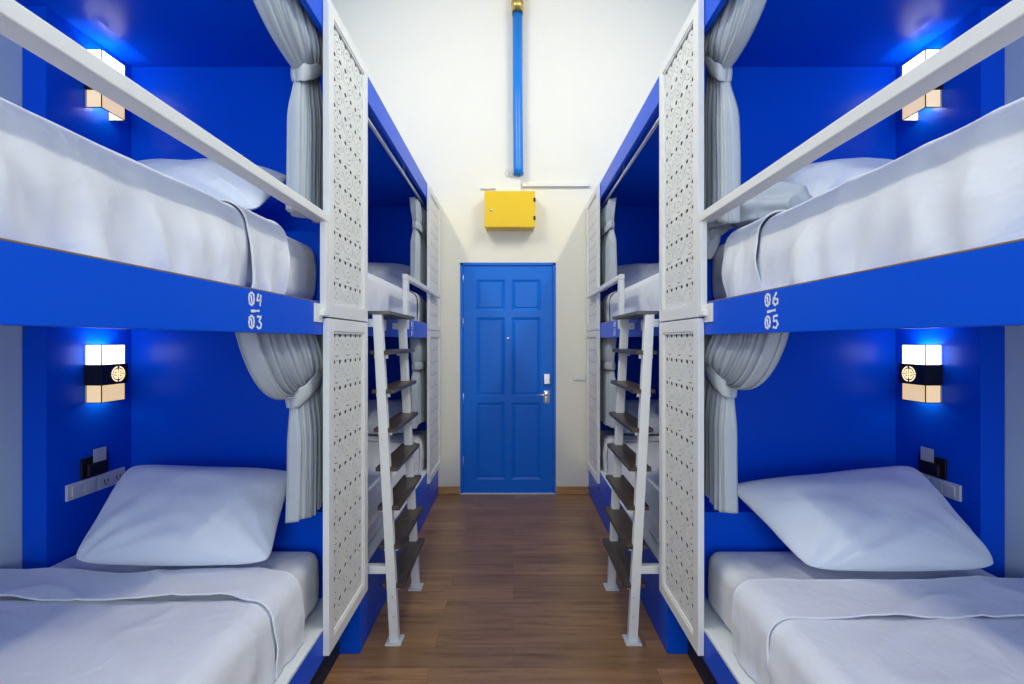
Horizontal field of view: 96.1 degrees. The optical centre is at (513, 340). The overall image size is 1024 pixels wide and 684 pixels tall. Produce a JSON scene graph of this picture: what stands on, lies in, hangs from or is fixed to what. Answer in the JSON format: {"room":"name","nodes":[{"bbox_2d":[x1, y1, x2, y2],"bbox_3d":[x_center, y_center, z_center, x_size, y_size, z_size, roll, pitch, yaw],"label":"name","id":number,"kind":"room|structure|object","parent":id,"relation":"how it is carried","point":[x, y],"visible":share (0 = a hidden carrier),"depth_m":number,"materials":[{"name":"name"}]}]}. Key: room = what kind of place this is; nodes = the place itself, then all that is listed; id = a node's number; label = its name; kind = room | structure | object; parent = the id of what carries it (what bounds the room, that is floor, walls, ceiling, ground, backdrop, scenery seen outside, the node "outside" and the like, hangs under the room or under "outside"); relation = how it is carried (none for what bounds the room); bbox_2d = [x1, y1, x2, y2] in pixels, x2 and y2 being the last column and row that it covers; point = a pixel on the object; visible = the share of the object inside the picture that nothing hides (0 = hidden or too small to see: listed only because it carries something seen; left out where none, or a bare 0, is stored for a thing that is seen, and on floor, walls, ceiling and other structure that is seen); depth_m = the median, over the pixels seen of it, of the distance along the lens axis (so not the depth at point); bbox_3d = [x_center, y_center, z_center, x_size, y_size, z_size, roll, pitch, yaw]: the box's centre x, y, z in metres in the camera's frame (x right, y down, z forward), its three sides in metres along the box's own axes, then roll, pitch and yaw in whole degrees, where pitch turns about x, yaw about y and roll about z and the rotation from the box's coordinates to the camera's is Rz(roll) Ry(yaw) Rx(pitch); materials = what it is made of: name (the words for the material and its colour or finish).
{"room":"dormitory","nodes":[
{"label":"dormitory","id":0,"kind":"room"},
{"bbox_2d":[0,34,21,568],"bbox_3d":[-1.800,-0.875,0.950,0.200,4.420,6.500,0,0,0],"label":"wall","id":1,"kind":"structure","parent":0,"point":[10,51],"depth_m":1.55,"materials":[{"name":"white"}]},
{"bbox_2d":[331,0,695,485],"bbox_3d":[0.000,-0.875,4.100,3.400,4.420,0.200,0,0,0],"label":"wall","id":2,"kind":"structure","parent":0,"point":[441,70],"depth_m":4.00,"materials":[{"name":"paint"}]},
{"bbox_2d":[438,486,459,493],"bbox_3d":[-0.560,1.301,3.992,0.186,0.068,0.016,0,0,0],"label":"baseboard","id":3,"kind":"structure","parent":2,"relation":"attached to","point":[441,489],"depth_m":3.98,"materials":[{"name":"brown wood"}]},
{"bbox_2d":[460,263,555,493],"bbox_3d":[-0.048,0.329,4.021,0.830,2.012,0.159,0,0,0],"label":"door","id":4,"kind":"structure","parent":2,"relation":"in","point":[508,310],"depth_m":4.01,"materials":[{"name":"blue paint"}]},
{"bbox_2d":[461,493,554,493],"bbox_3d":[-0.048,1.330,4.034,0.822,0.008,0.092,0,0,0],"label":"trim","id":5,"kind":"structure","parent":2,"relation":"attached to","point":[461,493],"depth_m":3.99,"materials":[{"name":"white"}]},
{"bbox_2d":[497,178,520,190],"bbox_3d":[-0.040,-1.329,3.974,0.218,0.143,0.049,0,0,0],"label":"duct","id":6,"kind":"object","parent":2,"relation":"attached to","point":[509,184],"visible":0.62,"depth_m":3.95,"materials":[{"name":"white plastic"}]},
{"bbox_2d":[485,191,535,230],"bbox_3d":[-0.029,-1.103,3.925,0.428,0.303,0.149,0,0,0],"label":"electrical box","id":7,"kind":"object","parent":2,"relation":"attached to","point":[504,210],"visible":1,"depth_m":3.86,"materials":[{"name":"yellow metal"}]},
{"bbox_2d":[511,0,523,176],"bbox_3d":[0.034,-2.249,3.938,0.120,1.670,0.120,0,0,0],"label":"pipe","id":8,"kind":"object","parent":2,"relation":"attached to","point":[517,6],"visible":1,"depth_m":3.90,"materials":[{"name":"blue metal"}]},
{"bbox_2d":[522,182,589,186],"bbox_3d":[0.367,-1.350,3.986,0.585,0.034,0.025,0,0,0],"label":"cable trunking","id":9,"kind":"object","parent":2,"relation":"attached to","point":[524,184],"visible":1,"depth_m":3.97,"materials":[{"name":"white plastic"}]},
{"bbox_2d":[556,486,588,493],"bbox_3d":[0.512,1.301,3.992,0.282,0.068,0.016,0,0,0],"label":"baseboard","id":10,"kind":"structure","parent":2,"relation":"attached to","point":[559,489],"depth_m":3.98,"materials":[{"name":"brown wood"}]},
{"bbox_2d":[574,375,584,379],"bbox_3d":[0.572,0.323,3.992,0.100,0.048,0.016,0,0,0],"label":"light switch","id":11,"kind":"object","parent":2,"relation":"attached to","point":[576,377],"visible":1,"depth_m":3.99,"materials":[{"name":"white plastic"}]},
{"bbox_2d":[323,494,703,683],"bbox_3d":[0.000,1.385,0.950,3.800,0.100,6.500,0,0,0],"label":"floor","id":12,"kind":"structure","parent":0,"point":[513,591],"depth_m":2.27,"materials":[{"name":"brown wood"}]},
{"bbox_2d":[0,0,367,683],"bbox_3d":[-1.165,0.073,0.820,1.069,2.522,2.340,0,0,0],"label":"bunk bed","id":13,"kind":"object","parent":12,"relation":"on","point":[209,79],"visible":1,"depth_m":1.71,"materials":[{"name":"blue wood"}]},
{"bbox_2d":[80,452,108,479],"bbox_3d":[-1.604,0.481,1.769,0.021,0.076,0.114,0,0,0],"label":"card holder","id":14,"kind":"object","parent":13,"relation":"attached to","point":[88,469],"visible":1,"depth_m":1.75,"materials":[{"name":"black plastic"}]},
{"bbox_2d":[93,446,105,462],"bbox_3d":[-1.601,0.441,1.780,0.001,0.052,0.056,0,0,0],"label":"card","id":15,"kind":"object","parent":14,"relation":"in","point":[99,454],"visible":1,"depth_m":1.78,"materials":[{"name":"grey paper"}]},
{"bbox_2d":[65,467,124,501],"bbox_3d":[-1.608,0.551,1.778,0.013,0.059,0.247,0,0,0],"label":"power outlet","id":16,"kind":"object","parent":13,"relation":"attached to","point":[84,487],"visible":0.95,"depth_m":1.75,"materials":[{"name":"white plastic"}]},
{"bbox_2d":[65,476,97,501],"bbox_3d":[-1.610,0.551,1.716,0.009,0.059,0.123,0,0,0],"label":"outlet plate","id":17,"kind":"object","parent":16,"relation":"attached to","point":[84,487],"depth_m":1.71,"materials":[{"name":"white plastic"}]},
{"bbox_2d":[97,467,124,490],"bbox_3d":[-1.609,0.551,1.841,0.010,0.059,0.123,0,0,0],"label":"outlet plate","id":18,"kind":"object","parent":16,"relation":"attached to","point":[110,478],"depth_m":1.83,"materials":[{"name":"white plastic"}]},
{"bbox_2d":[84,49,124,120],"bbox_3d":[-1.579,-0.988,1.787,0.071,0.221,0.118,0,0,0],"label":"wall lamp","id":19,"kind":"object","parent":13,"relation":"attached to","point":[93,99],"visible":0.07,"depth_m":1.75,"materials":[{"name":"beige"}]},
{"bbox_2d":[84,344,127,402],"bbox_3d":[-1.579,0.126,1.787,0.071,0.221,0.118,0,0,0],"label":"wall lamp","id":20,"kind":"object","parent":13,"relation":"attached to","point":[105,367],"visible":1,"depth_m":1.75,"materials":[{"name":"beige"}]},
{"bbox_2d":[0,552,318,655],"bbox_3d":[-1.155,0.875,0.691,0.905,0.217,2.048,0,0,0],"label":"mattress","id":21,"kind":"object","parent":13,"relation":"on","point":[304,566],"visible":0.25,"depth_m":1.57,"materials":[{"name":"white fabric"}]},
{"bbox_2d":[0,567,304,683],"bbox_3d":[-1.181,0.855,0.600,1.014,0.250,1.819,0,0,0],"label":"duvet","id":22,"kind":"object","parent":21,"relation":"on","point":[74,627],"visible":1,"depth_m":1.25,"materials":[{"name":"white fabric"}]},
{"bbox_2d":[76,465,286,565],"bbox_3d":[-1.131,0.597,1.608,0.661,0.272,0.310,0,0,0],"label":"pillow","id":23,"kind":"object","parent":21,"relation":"on","point":[154,515],"visible":0.97,"depth_m":1.52,"materials":[{"name":"white fabric"}]},
{"bbox_2d":[235,332,322,522],"bbox_3d":[-0.721,0.292,1.461,0.083,0.640,0.497,0,0,3],"label":"curtain","id":24,"kind":"object","parent":13,"relation":"hanging from","point":[289,367],"visible":0.92,"depth_m":1.49,"materials":[{"name":"grey fabric"}]},
{"bbox_2d":[243,216,316,299],"bbox_3d":[-1.170,-0.246,0.707,0.874,0.228,2.080,0,0,0],"label":"mattress","id":25,"kind":"object","parent":13,"relation":"on","point":[303,270],"visible":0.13,"depth_m":1.59,"materials":[{"name":"white fabric"}]},
{"bbox_2d":[0,97,289,294],"bbox_3d":[-1.192,-0.271,0.577,0.992,0.274,1.774,0,0,0],"label":"duvet","id":26,"kind":"object","parent":25,"relation":"on","point":[62,189],"visible":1,"depth_m":0.85,"materials":[{"name":"white fabric"}]},
{"bbox_2d":[137,158,285,210],"bbox_3d":[-1.135,-0.529,1.590,0.617,0.252,0.301,0,0,0],"label":"pillow","id":27,"kind":"object","parent":25,"relation":"on","point":[204,174],"visible":0.34,"depth_m":1.49,"materials":[{"name":"white fabric"}]},
{"bbox_2d":[253,0,322,223],"bbox_3d":[-0.721,-0.773,1.466,0.083,0.709,0.501,0,0,0],"label":"curtain","id":28,"kind":"object","parent":13,"relation":"hanging from","point":[288,23],"visible":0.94,"depth_m":1.54,"materials":[{"name":"grey fabric"}]},
{"bbox_2d":[339,77,440,653],"bbox_3d":[-1.149,0.073,2.978,1.099,2.522,2.040,0,0,0],"label":"bunk bed","id":29,"kind":"object","parent":12,"relation":"on","point":[394,176],"visible":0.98,"depth_m":3.46,"materials":[{"name":"blue paint"}]},
{"bbox_2d":[373,430,426,461],"bbox_3d":[-1.155,0.870,2.964,0.903,0.226,1.978,0,0,0],"label":"mattress","id":30,"kind":"object","parent":29,"relation":"on","point":[423,433],"visible":0.03,"depth_m":3.76,"materials":[{"name":"white fabric"}]},
{"bbox_2d":[368,434,425,542],"bbox_3d":[-1.143,0.856,2.802,0.924,0.249,1.611,0,0,0],"label":"duvet","id":31,"kind":"object","parent":30,"relation":"on","point":[375,516],"visible":0.27,"depth_m":2.78,"materials":[{"name":"white fabric"}]},
{"bbox_2d":[368,400,403,433],"bbox_3d":[-1.126,0.600,3.645,0.637,0.241,0.307,0,0,0],"label":"pillow","id":32,"kind":"object","parent":31,"relation":"on","point":[394,406],"visible":0.14,"depth_m":3.59,"materials":[{"name":"white fabric"}]},
{"bbox_2d":[409,337,426,428],"bbox_3d":[-0.719,0.309,3.588,0.074,0.675,0.690,0,0,1],"label":"curtain","id":33,"kind":"object","parent":29,"relation":"hanging from","point":[418,391],"visible":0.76,"depth_m":3.43,"materials":[{"name":"grey fabric"}]},
{"bbox_2d":[409,197,426,292],"bbox_3d":[-0.715,-0.715,3.593,0.077,0.633,0.674,0,0,0],"label":"curtain","id":34,"kind":"object","parent":29,"relation":"hanging from","point":[418,243],"visible":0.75,"depth_m":3.38,"materials":[{"name":"grey fabric"}]},
{"bbox_2d":[416,297,426,322],"bbox_3d":[-1.170,-0.241,2.963,0.879,0.218,1.981,0,0,0],"label":"mattress","id":35,"kind":"object","parent":29,"relation":"on","point":[425,304],"visible":0.02,"depth_m":3.85,"materials":[{"name":"white fabric"}]},
{"bbox_2d":[368,273,424,321],"bbox_3d":[-1.156,-0.257,2.833,0.899,0.244,1.671,0,0,0],"label":"duvet","id":36,"kind":"object","parent":35,"relation":"on","point":[383,295],"visible":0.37,"depth_m":2.69,"materials":[{"name":"white fabric"}]},
{"bbox_2d":[368,262,409,287],"bbox_3d":[-1.126,-0.509,3.645,0.637,0.242,0.308,0,0,0],"label":"pillow","id":37,"kind":"object","parent":36,"relation":"on","point":[392,273],"visible":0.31,"depth_m":3.58,"materials":[{"name":"white fabric"}]},
{"bbox_2d":[366,311,424,645],"bbox_3d":[-0.569,0.602,2.273,0.168,1.466,0.533,0,0,0],"label":"ladder","id":38,"kind":"object","parent":12,"relation":"on","point":[397,570],"visible":0.95,"depth_m":2.07,"materials":[{"name":"white metal"}]},
{"bbox_2d":[602,311,660,645],"bbox_3d":[0.569,0.602,2.273,0.168,1.466,0.533,0,0,0],"label":"ladder","id":39,"kind":"object","parent":12,"relation":"on","point":[629,570],"visible":0.96,"depth_m":2.07,"materials":[{"name":"white metal"}]},
{"bbox_2d":[586,77,687,653],"bbox_3d":[1.149,0.073,2.978,1.099,2.522,2.040,0,0,0],"label":"bunk bed","id":40,"kind":"object","parent":12,"relation":"on","point":[632,177],"visible":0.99,"depth_m":3.50,"materials":[{"name":"blue paint"}]},
{"bbox_2d":[600,297,610,322],"bbox_3d":[1.169,-0.241,2.964,0.876,0.218,1.978,0,0,0],"label":"mattress","id":41,"kind":"object","parent":40,"relation":"on","point":[601,304],"visible":0.02,"depth_m":3.81,"materials":[{"name":"white fabric"}]},
{"bbox_2d":[603,273,658,321],"bbox_3d":[1.155,-0.256,2.832,0.900,0.243,1.671,0,0,0],"label":"duvet","id":42,"kind":"object","parent":41,"relation":"on","point":[643,295],"visible":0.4,"depth_m":2.68,"materials":[{"name":"white fabric"}]},
{"bbox_2d":[617,263,658,287],"bbox_3d":[1.126,-0.510,3.645,0.637,0.240,0.308,0,0,0],"label":"pillow","id":43,"kind":"object","parent":42,"relation":"on","point":[634,273],"visible":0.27,"depth_m":3.58,"materials":[{"name":"white fabric"}]},
{"bbox_2d":[600,337,616,427],"bbox_3d":[0.715,0.309,3.587,0.077,0.675,0.698,0,0,0],"label":"curtain","id":44,"kind":"object","parent":40,"relation":"hanging from","point":[608,391],"visible":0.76,"depth_m":3.43,"materials":[{"name":"grey fabric"}]},
{"bbox_2d":[600,197,617,291],"bbox_3d":[0.715,-0.715,3.592,0.077,0.633,0.685,0,0,0],"label":"curtain","id":45,"kind":"object","parent":40,"relation":"hanging from","point":[608,244],"visible":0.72,"depth_m":3.41,"materials":[{"name":"grey fabric"}]},
{"bbox_2d":[600,430,658,465],"bbox_3d":[1.156,0.870,2.964,0.903,0.226,1.978,0,0,0],"label":"mattress","id":46,"kind":"object","parent":40,"relation":"on","point":[603,433],"visible":0.03,"depth_m":3.73,"materials":[{"name":"white fabric"}]},
{"bbox_2d":[601,434,658,542],"bbox_3d":[1.142,0.855,2.802,0.926,0.249,1.611,0,0,0],"label":"duvet","id":47,"kind":"object","parent":46,"relation":"on","point":[651,516],"visible":0.2,"depth_m":2.76,"materials":[{"name":"white fabric"}]},
{"bbox_2d":[623,399,658,433],"bbox_3d":[1.126,0.599,3.645,0.637,0.239,0.307,0,0,0],"label":"pillow","id":48,"kind":"object","parent":47,"relation":"on","point":[631,406],"visible":0.1,"depth_m":3.59,"materials":[{"name":"white fabric"}]},
{"bbox_2d":[659,0,1023,683],"bbox_3d":[1.165,0.073,0.820,1.069,2.522,2.340,0,0,0],"label":"bunk bed","id":49,"kind":"object","parent":12,"relation":"on","point":[814,81],"visible":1,"depth_m":1.72,"materials":[{"name":"blue wood"}]},
{"bbox_2d":[712,225,763,299],"bbox_3d":[1.169,-0.246,0.707,0.876,0.228,2.080,0,0,0],"label":"mattress","id":50,"kind":"object","parent":49,"relation":"on","point":[718,290],"visible":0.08,"depth_m":1.66,"materials":[{"name":"white fabric"}]},
{"bbox_2d":[722,97,1023,297],"bbox_3d":[1.189,-0.271,0.629,1.000,0.273,1.879,0,0,0],"label":"duvet","id":51,"kind":"object","parent":50,"relation":"on","point":[961,189],"visible":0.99,"depth_m":0.85,"materials":[{"name":"white fabric"}]},
{"bbox_2d":[781,157,893,196],"bbox_3d":[1.191,-0.530,1.589,0.508,0.248,0.304,0,0,0],"label":"pillow","id":52,"kind":"object","parent":51,"relation":"on","point":[819,177],"visible":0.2,"depth_m":1.53,"materials":[{"name":"white fabric"}]},
{"bbox_2d":[704,332,789,512],"bbox_3d":[0.714,0.277,1.477,0.081,0.610,0.465,0,0,0],"label":"curtain","id":53,"kind":"object","parent":49,"relation":"hanging from","point":[732,362],"visible":0.96,"depth_m":1.52,"materials":[{"name":"grey fabric"}]},
{"bbox_2d":[704,0,812,259],"bbox_3d":[0.809,-0.712,1.507,0.269,0.830,0.429,0,0,0],"label":"curtain","id":54,"kind":"object","parent":49,"relation":"hanging from","point":[732,29],"visible":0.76,"depth_m":1.53,"materials":[{"name":"grey fabric"}]},
{"bbox_2d":[708,552,995,632],"bbox_3d":[1.156,0.875,0.690,0.902,0.217,2.046,0,0,0],"label":"mattress","id":55,"kind":"object","parent":49,"relation":"on","point":[726,570],"visible":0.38,"depth_m":1.54,"materials":[{"name":"white fabric"}]},
{"bbox_2d":[738,466,992,570],"bbox_3d":[1.167,0.604,1.588,0.742,0.267,0.337,0,0,0],"label":"pillow","id":56,"kind":"object","parent":55,"relation":"on","point":[890,518],"visible":0.98,"depth_m":1.49,"materials":[{"name":"white fabric"}]},
{"bbox_2d":[731,575,1023,683],"bbox_3d":[1.184,0.856,0.573,1.009,0.249,1.766,0,0,0],"label":"duvet","id":57,"kind":"object","parent":55,"relation":"on","point":[785,630],"visible":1,"depth_m":1.23,"materials":[{"name":"white fabric"}]},
{"bbox_2d":[899,344,942,402],"bbox_3d":[1.579,0.126,1.787,0.071,0.221,0.118,0,0,0],"label":"wall lamp","id":58,"kind":"object","parent":49,"relation":"attached to","point":[921,367],"visible":1,"depth_m":1.75,"materials":[{"name":"beige"}]},
{"bbox_2d":[902,49,942,120],"bbox_3d":[1.579,-0.988,1.787,0.071,0.221,0.118,0,0,0],"label":"wall lamp","id":59,"kind":"object","parent":49,"relation":"attached to","point":[932,99],"visible":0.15,"depth_m":1.75,"materials":[{"name":"beige"}]},
{"bbox_2d":[918,452,946,479],"bbox_3d":[1.604,0.481,1.769,0.021,0.076,0.114,0,0,0],"label":"card holder","id":60,"kind":"object","parent":49,"relation":"attached to","point":[938,469],"visible":0.98,"depth_m":1.75,"materials":[{"name":"black plastic"}]},
{"bbox_2d":[921,446,933,462],"bbox_3d":[1.601,0.441,1.780,0.001,0.052,0.056,0,0,0],"label":"card","id":61,"kind":"object","parent":60,"relation":"in","point":[927,454],"visible":1,"depth_m":1.78,"materials":[{"name":"grey paper"}]},
{"bbox_2d":[922,473,961,501],"bbox_3d":[1.608,0.551,1.778,0.013,0.059,0.247,0,0,0],"label":"power outlet","id":62,"kind":"object","parent":49,"relation":"attached to","point":[948,489],"visible":0.59,"depth_m":1.70,"materials":[{"name":"white plastic"}]},
{"bbox_2d":[1005,36,1023,577],"bbox_3d":[1.800,-0.875,0.950,0.200,4.420,6.500,0,0,0],"label":"wall","id":63,"kind":"structure","parent":0,"point":[1014,52],"depth_m":1.56,"materials":[{"name":"white"}]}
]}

